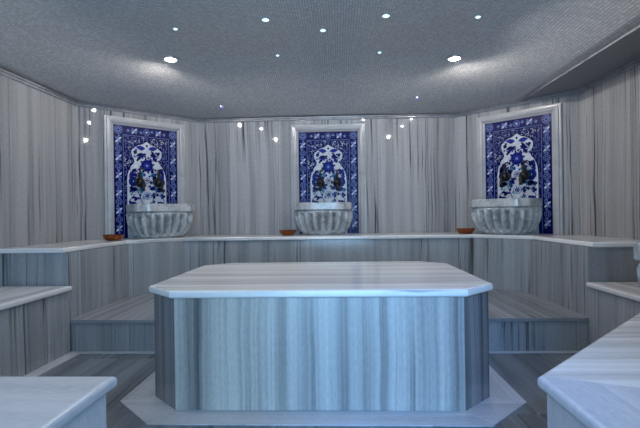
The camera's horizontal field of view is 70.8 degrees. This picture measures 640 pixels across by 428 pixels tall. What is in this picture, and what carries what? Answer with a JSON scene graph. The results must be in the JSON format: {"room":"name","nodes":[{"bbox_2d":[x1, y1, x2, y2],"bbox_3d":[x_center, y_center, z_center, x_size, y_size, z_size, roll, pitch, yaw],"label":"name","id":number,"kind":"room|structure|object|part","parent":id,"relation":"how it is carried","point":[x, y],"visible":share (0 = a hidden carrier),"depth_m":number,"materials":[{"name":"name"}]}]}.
{"room":"spa","nodes":[
{"label":"spa","id":0,"kind":"room"},
{"bbox_2d":[0,75,77,247],"bbox_3d":[-2.580,-0.065,1.444,0.120,2.200,6.120,-1,0,2],"label":"wall","id":1,"kind":"structure","parent":0,"point":[38,155],"depth_m":3.84,"materials":[{"name":"stone"}]},
{"bbox_2d":[0,58,639,122],"bbox_3d":[-0.077,-1.130,1.839,4.880,0.038,6.870,-1,0,2],"label":"trim","id":2,"kind":"structure","parent":1,"relation":"attached to","point":[636,62],"depth_m":4.81,"materials":[{"name":"stone"}]},
{"bbox_2d":[76,106,199,240],"bbox_3d":[-1.953,-0.074,4.934,1.415,2.200,0.120,-1,0,-42],"label":"wall","id":3,"kind":"structure","parent":0,"point":[89,121],"depth_m":4.57,"materials":[{"name":"stone"}]},
{"bbox_2d":[103,115,185,237],"bbox_3d":[-1.876,-0.393,4.894,0.880,1.273,0.046,-1,0,-42],"label":"tile panel","id":4,"kind":"object","parent":3,"relation":"attached to","point":[130,145],"visible":0.84,"depth_m":4.83,"materials":[{"name":"tile"}]},
{"bbox_2d":[134,168,144,190],"bbox_3d":[-1.898,-0.377,4.769,0.100,0.256,0.169,-1,0,-42],"label":"water tap","id":5,"kind":"object","parent":4,"relation":"attached to","point":[140,182],"visible":1,"depth_m":4.75,"materials":[{"name":"brown metal"}]},
{"bbox_3d":[-1.869,-0.304,4.738,0.037,0.108,0.085,-1,0,-42],"label":"spout","id":6,"kind":"part","parent":5,"relation":"part of","materials":[{"name":"brown metal"}]},
{"bbox_2d":[153,169,163,191],"bbox_3d":[-1.749,-0.379,4.903,0.100,0.256,0.169,-1,0,-42],"label":"water tap","id":7,"kind":"object","parent":4,"relation":"attached to","point":[157,182],"visible":1,"depth_m":4.88,"materials":[{"name":"brown metal"}]},
{"bbox_3d":[-1.720,-0.306,4.872,0.037,0.108,0.085,-1,0,-42],"label":"spout","id":8,"kind":"part","parent":7,"relation":"part of","materials":[{"name":"brown metal"}]},
{"bbox_2d":[38,353,575,427],"bbox_3d":[-0.047,1.051,1.839,5.120,0.100,7.110,-1,0,2],"label":"floor","id":9,"kind":"structure","parent":0,"point":[521,371],"depth_m":2.74,"materials":[{"name":"stone"}]},
{"bbox_2d":[0,286,71,376],"bbox_3d":[-2.171,0.779,2.437,0.593,0.500,1.879,-1,0,2],"label":"bench","id":10,"kind":"object","parent":9,"relation":"on","point":[35,325],"visible":1,"depth_m":2.98,"materials":[{"name":"grey stone"}]},
{"bbox_2d":[0,376,116,427],"bbox_3d":[-1.633,0.772,-0.028,1.865,0.500,2.992,-1,0,2],"label":"bench","id":11,"kind":"object","parent":9,"relation":"on","point":[25,402],"visible":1,"depth_m":1.27,"materials":[{"name":"white stone"}]},
{"bbox_2d":[23,351,578,376],"bbox_3d":[-0.008,0.998,2.348,3.780,0.005,1.890,-1,0,2],"label":"trim","id":12,"kind":"structure","parent":9,"relation":"on","point":[66,357],"depth_m":3.20,"materials":[{"name":"stone"}]},
{"bbox_2d":[0,232,639,317],"bbox_3d":[0.044,0.610,4.271,4.876,0.780,1.998,-1,0,2],"label":"bench","id":13,"kind":"object","parent":9,"relation":"on","point":[555,268],"visible":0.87,"depth_m":4.29,"materials":[{"name":"grey stone"}]},
{"bbox_2d":[102,234,124,240],"bbox_3d":[-1.998,0.218,4.351,0.202,0.056,0.202,-1,0,-42],"label":"copper bowl","id":14,"kind":"object","parent":13,"relation":"on","point":[111,237],"visible":1,"depth_m":4.29,"materials":[{"name":"orange metal"}]},
{"bbox_2d":[126,204,194,238],"bbox_3d":[-1.665,0.064,4.794,0.673,0.357,0.373,-1,0,-42],"label":"basin","id":15,"kind":"object","parent":13,"relation":"on","point":[144,221],"visible":1,"depth_m":4.65,"materials":[{"name":"grey stone"}]},
{"bbox_3d":[-1.664,0.099,4.794,0.673,0.262,0.373,-1,0,-42],"label":"fluted bowl","id":16,"kind":"part","parent":15,"relation":"part of","materials":[{"name":"stone"}]},
{"bbox_2d":[279,230,296,234],"bbox_3d":[-0.357,0.196,5.008,0.202,0.056,0.202,-1,0,2],"label":"copper bowl","id":17,"kind":"object","parent":13,"relation":"on","point":[283,232],"visible":0.92,"depth_m":4.93,"materials":[{"name":"orange metal"}]},
{"bbox_2d":[294,202,352,234],"bbox_3d":[0.035,0.041,5.036,0.673,0.357,0.373,-1,0,2],"label":"basin","id":18,"kind":"object","parent":13,"relation":"on","point":[311,218],"visible":1,"depth_m":4.90,"materials":[{"name":"grey stone"}]},
{"bbox_2d":[455,228,474,233],"bbox_3d":[1.544,0.171,4.781,0.202,0.056,0.202,-1,0,-43],"label":"copper bowl","id":19,"kind":"object","parent":13,"relation":"on","point":[459,230],"visible":1,"depth_m":4.72,"materials":[{"name":"orange metal"}]},
{"bbox_2d":[469,198,542,234],"bbox_3d":[1.853,0.016,4.583,0.373,0.357,0.673,-1,0,-43],"label":"basin","id":20,"kind":"object","parent":13,"relation":"on","point":[509,216],"visible":1,"depth_m":4.43,"materials":[{"name":"grey stone"}]},
{"bbox_2d":[149,261,492,410],"bbox_3d":[0.015,0.686,2.945,1.875,0.616,1.355,-1,0,2],"label":"platform","id":21,"kind":"object","parent":9,"relation":"on","point":[389,335],"visible":1,"depth_m":2.29,"materials":[{"name":"grey stone"}]},
{"bbox_3d":[-0.823,0.717,2.418,0.030,0.576,0.249,-1,0,-43],"label":"corner panel","id":22,"kind":"part","parent":21,"relation":"part of","materials":[{"name":"stone"}]},
{"bbox_3d":[-0.010,0.706,2.301,1.475,0.576,0.030,-1,0,2],"label":"panel","id":23,"kind":"part","parent":21,"relation":"part of","materials":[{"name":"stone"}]},
{"bbox_3d":[0.814,0.695,2.348,0.188,0.576,0.188,-1,0,2],"label":"corner panel","id":24,"kind":"part","parent":21,"relation":"part of","materials":[{"name":"stone"}]},
{"bbox_2d":[120,365,526,426],"bbox_3d":[0.019,0.997,2.924,2.169,0.006,1.577,-1,0,2],"label":"platform base","id":25,"kind":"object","parent":9,"relation":"on","point":[503,400],"depth_m":2.23,"materials":[{"name":"stone"}]},
{"bbox_2d":[70,289,588,350],"bbox_3d":[0.051,0.877,3.983,3.804,0.245,1.412,-1,0,2],"label":"marble step","id":26,"kind":"structure","parent":9,"relation":"on","point":[518,321],"depth_m":3.35,"materials":[{"name":"grey stone"}]},
{"bbox_2d":[538,313,639,427],"bbox_3d":[1.093,0.735,0.563,1.325,0.500,4.471,-1,0,19],"label":"bench","id":27,"kind":"object","parent":9,"relation":"on","point":[598,386],"visible":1,"depth_m":1.32,"materials":[{"name":"white stone"}]},
{"bbox_2d":[586,282,639,344],"bbox_3d":[2.155,0.721,2.848,0.548,0.500,0.712,-1,0,2],"label":"bench","id":28,"kind":"object","parent":9,"relation":"on","point":[610,304],"visible":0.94,"depth_m":2.98,"materials":[{"name":"grey stone"}]},
{"bbox_2d":[633,241,639,285],"bbox_3d":[1.705,0.298,2.063,0.673,0.357,0.373,-1,0,-43],"label":"basin","id":29,"kind":"object","parent":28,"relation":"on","point":[636,245],"visible":1,"depth_m":2.02,"materials":[{"name":"grey stone"}]},
{"bbox_3d":[1.706,0.334,2.063,0.673,0.262,0.373,-1,0,-43],"label":"fluted bowl","id":30,"kind":"part","parent":29,"relation":"part of","materials":[{"name":"stone"}]},
{"bbox_2d":[0,0,639,118],"bbox_3d":[-0.085,-1.309,1.844,4.891,0.320,6.879,-1,0,2],"label":"ceiling","id":31,"kind":"structure","parent":0,"point":[111,53],"depth_m":3.70,"materials":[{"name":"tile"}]},
{"bbox_2d":[163,55,179,62],"bbox_3d":[-1.309,-1.366,3.939,0.161,0.030,0.161,-1,0,2],"label":"recessed light","id":32,"kind":"object","parent":31,"relation":"in","point":[170,58],"visible":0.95,"depth_m":3.90,"materials":[{"name":"metal"}]},
{"bbox_2d":[260,17,270,22],"bbox_3d":[-0.398,-1.431,3.282,0.081,0.030,0.081,-1,0,2],"label":"recessed light","id":33,"kind":"object","parent":31,"relation":"in","point":[264,19],"visible":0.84,"depth_m":3.27,"materials":[{"name":"metal"}]},
{"bbox_2d":[381,13,391,18],"bbox_3d":[0.476,-1.443,3.244,0.081,0.030,0.081,-1,0,2],"label":"recessed light","id":34,"kind":"object","parent":31,"relation":"in","point":[386,15],"visible":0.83,"depth_m":3.24,"materials":[{"name":"metal"}]},
{"bbox_2d":[445,54,462,60],"bbox_3d":[1.203,-1.405,4.025,0.161,0.030,0.161,-1,0,2],"label":"recessed light","id":35,"kind":"object","parent":31,"relation":"in","point":[453,57],"visible":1,"depth_m":3.98,"materials":[{"name":"metal"}]},
{"bbox_2d":[199,117,457,234],"bbox_3d":[0.087,-0.101,5.331,3.119,2.200,0.120,-1,0,2],"label":"wall","id":36,"kind":"structure","parent":0,"point":[245,167],"depth_m":5.26,"materials":[{"name":"stone"}]},
{"bbox_2d":[290,124,366,233],"bbox_3d":[0.099,-0.420,5.246,0.880,1.273,0.046,-1,0,2],"label":"tile panel","id":37,"kind":"object","parent":36,"relation":"attached to","point":[330,148],"visible":0.8,"depth_m":5.25,"materials":[{"name":"tile"}]},
{"bbox_2d":[316,169,324,190],"bbox_3d":[0.004,-0.403,5.171,0.100,0.256,0.169,-1,0,2],"label":"water tap","id":38,"kind":"object","parent":37,"relation":"attached to","point":[320,183],"visible":1,"depth_m":5.16,"materials":[{"name":"brown metal"}]},
{"bbox_2d":[333,169,340,190],"bbox_3d":[0.196,-0.406,5.164,0.100,0.256,0.169,-1,0,2],"label":"water tap","id":39,"kind":"object","parent":37,"relation":"attached to","point":[337,182],"visible":1,"depth_m":5.15,"materials":[{"name":"brown metal"}]},
{"bbox_2d":[456,94,581,234],"bbox_3d":[2.078,-0.128,4.773,0.120,2.200,1.400,-1,0,-43],"label":"wall","id":40,"kind":"structure","parent":0,"point":[571,105],"depth_m":4.37,"materials":[{"name":"stone"}]},
{"bbox_2d":[476,103,563,233],"bbox_3d":[2.046,-0.446,4.680,0.046,1.273,0.880,-1,0,-43],"label":"tile panel","id":41,"kind":"object","parent":40,"relation":"attached to","point":[534,135],"visible":0.75,"depth_m":4.60,"materials":[{"name":"tile"}]},
{"bbox_2d":[499,161,510,185],"bbox_3d":[1.921,-0.429,4.700,0.169,0.256,0.100,-1,0,-43],"label":"water tap","id":42,"kind":"object","parent":41,"relation":"attached to","point":[505,176],"visible":1,"depth_m":4.68,"materials":[{"name":"brown metal"}]},
{"bbox_3d":[1.891,-0.354,4.672,0.085,0.108,0.037,-1,0,-43],"label":"spout","id":43,"kind":"part","parent":42,"relation":"part of","materials":[{"name":"brown metal"}]},
{"bbox_2d":[519,160,530,184],"bbox_3d":[2.056,-0.431,4.553,0.169,0.256,0.100,-1,0,-43],"label":"water tap","id":44,"kind":"object","parent":41,"relation":"attached to","point":[524,174],"visible":1,"depth_m":4.53,"materials":[{"name":"brown metal"}]},
{"bbox_3d":[2.026,-0.356,4.525,0.085,0.108,0.037,-1,0,-43],"label":"spout","id":45,"kind":"part","parent":44,"relation":"part of","materials":[{"name":"brown metal"}]},
{"bbox_2d":[520,25,639,101],"bbox_3d":[2.021,-1.181,3.334,0.018,0.022,2.701,-1,0,2],"label":"trim","id":46,"kind":"structure","parent":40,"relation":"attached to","point":[637,27],"depth_m":3.35,"materials":[{"name":"stone"}]},
{"bbox_2d":[580,64,639,239],"bbox_3d":[2.498,-0.134,3.313,0.120,2.200,1.979,-1,0,2],"label":"wall","id":47,"kind":"structure","parent":0,"point":[610,110],"depth_m":3.78,"materials":[{"name":"stone"}]}
]}

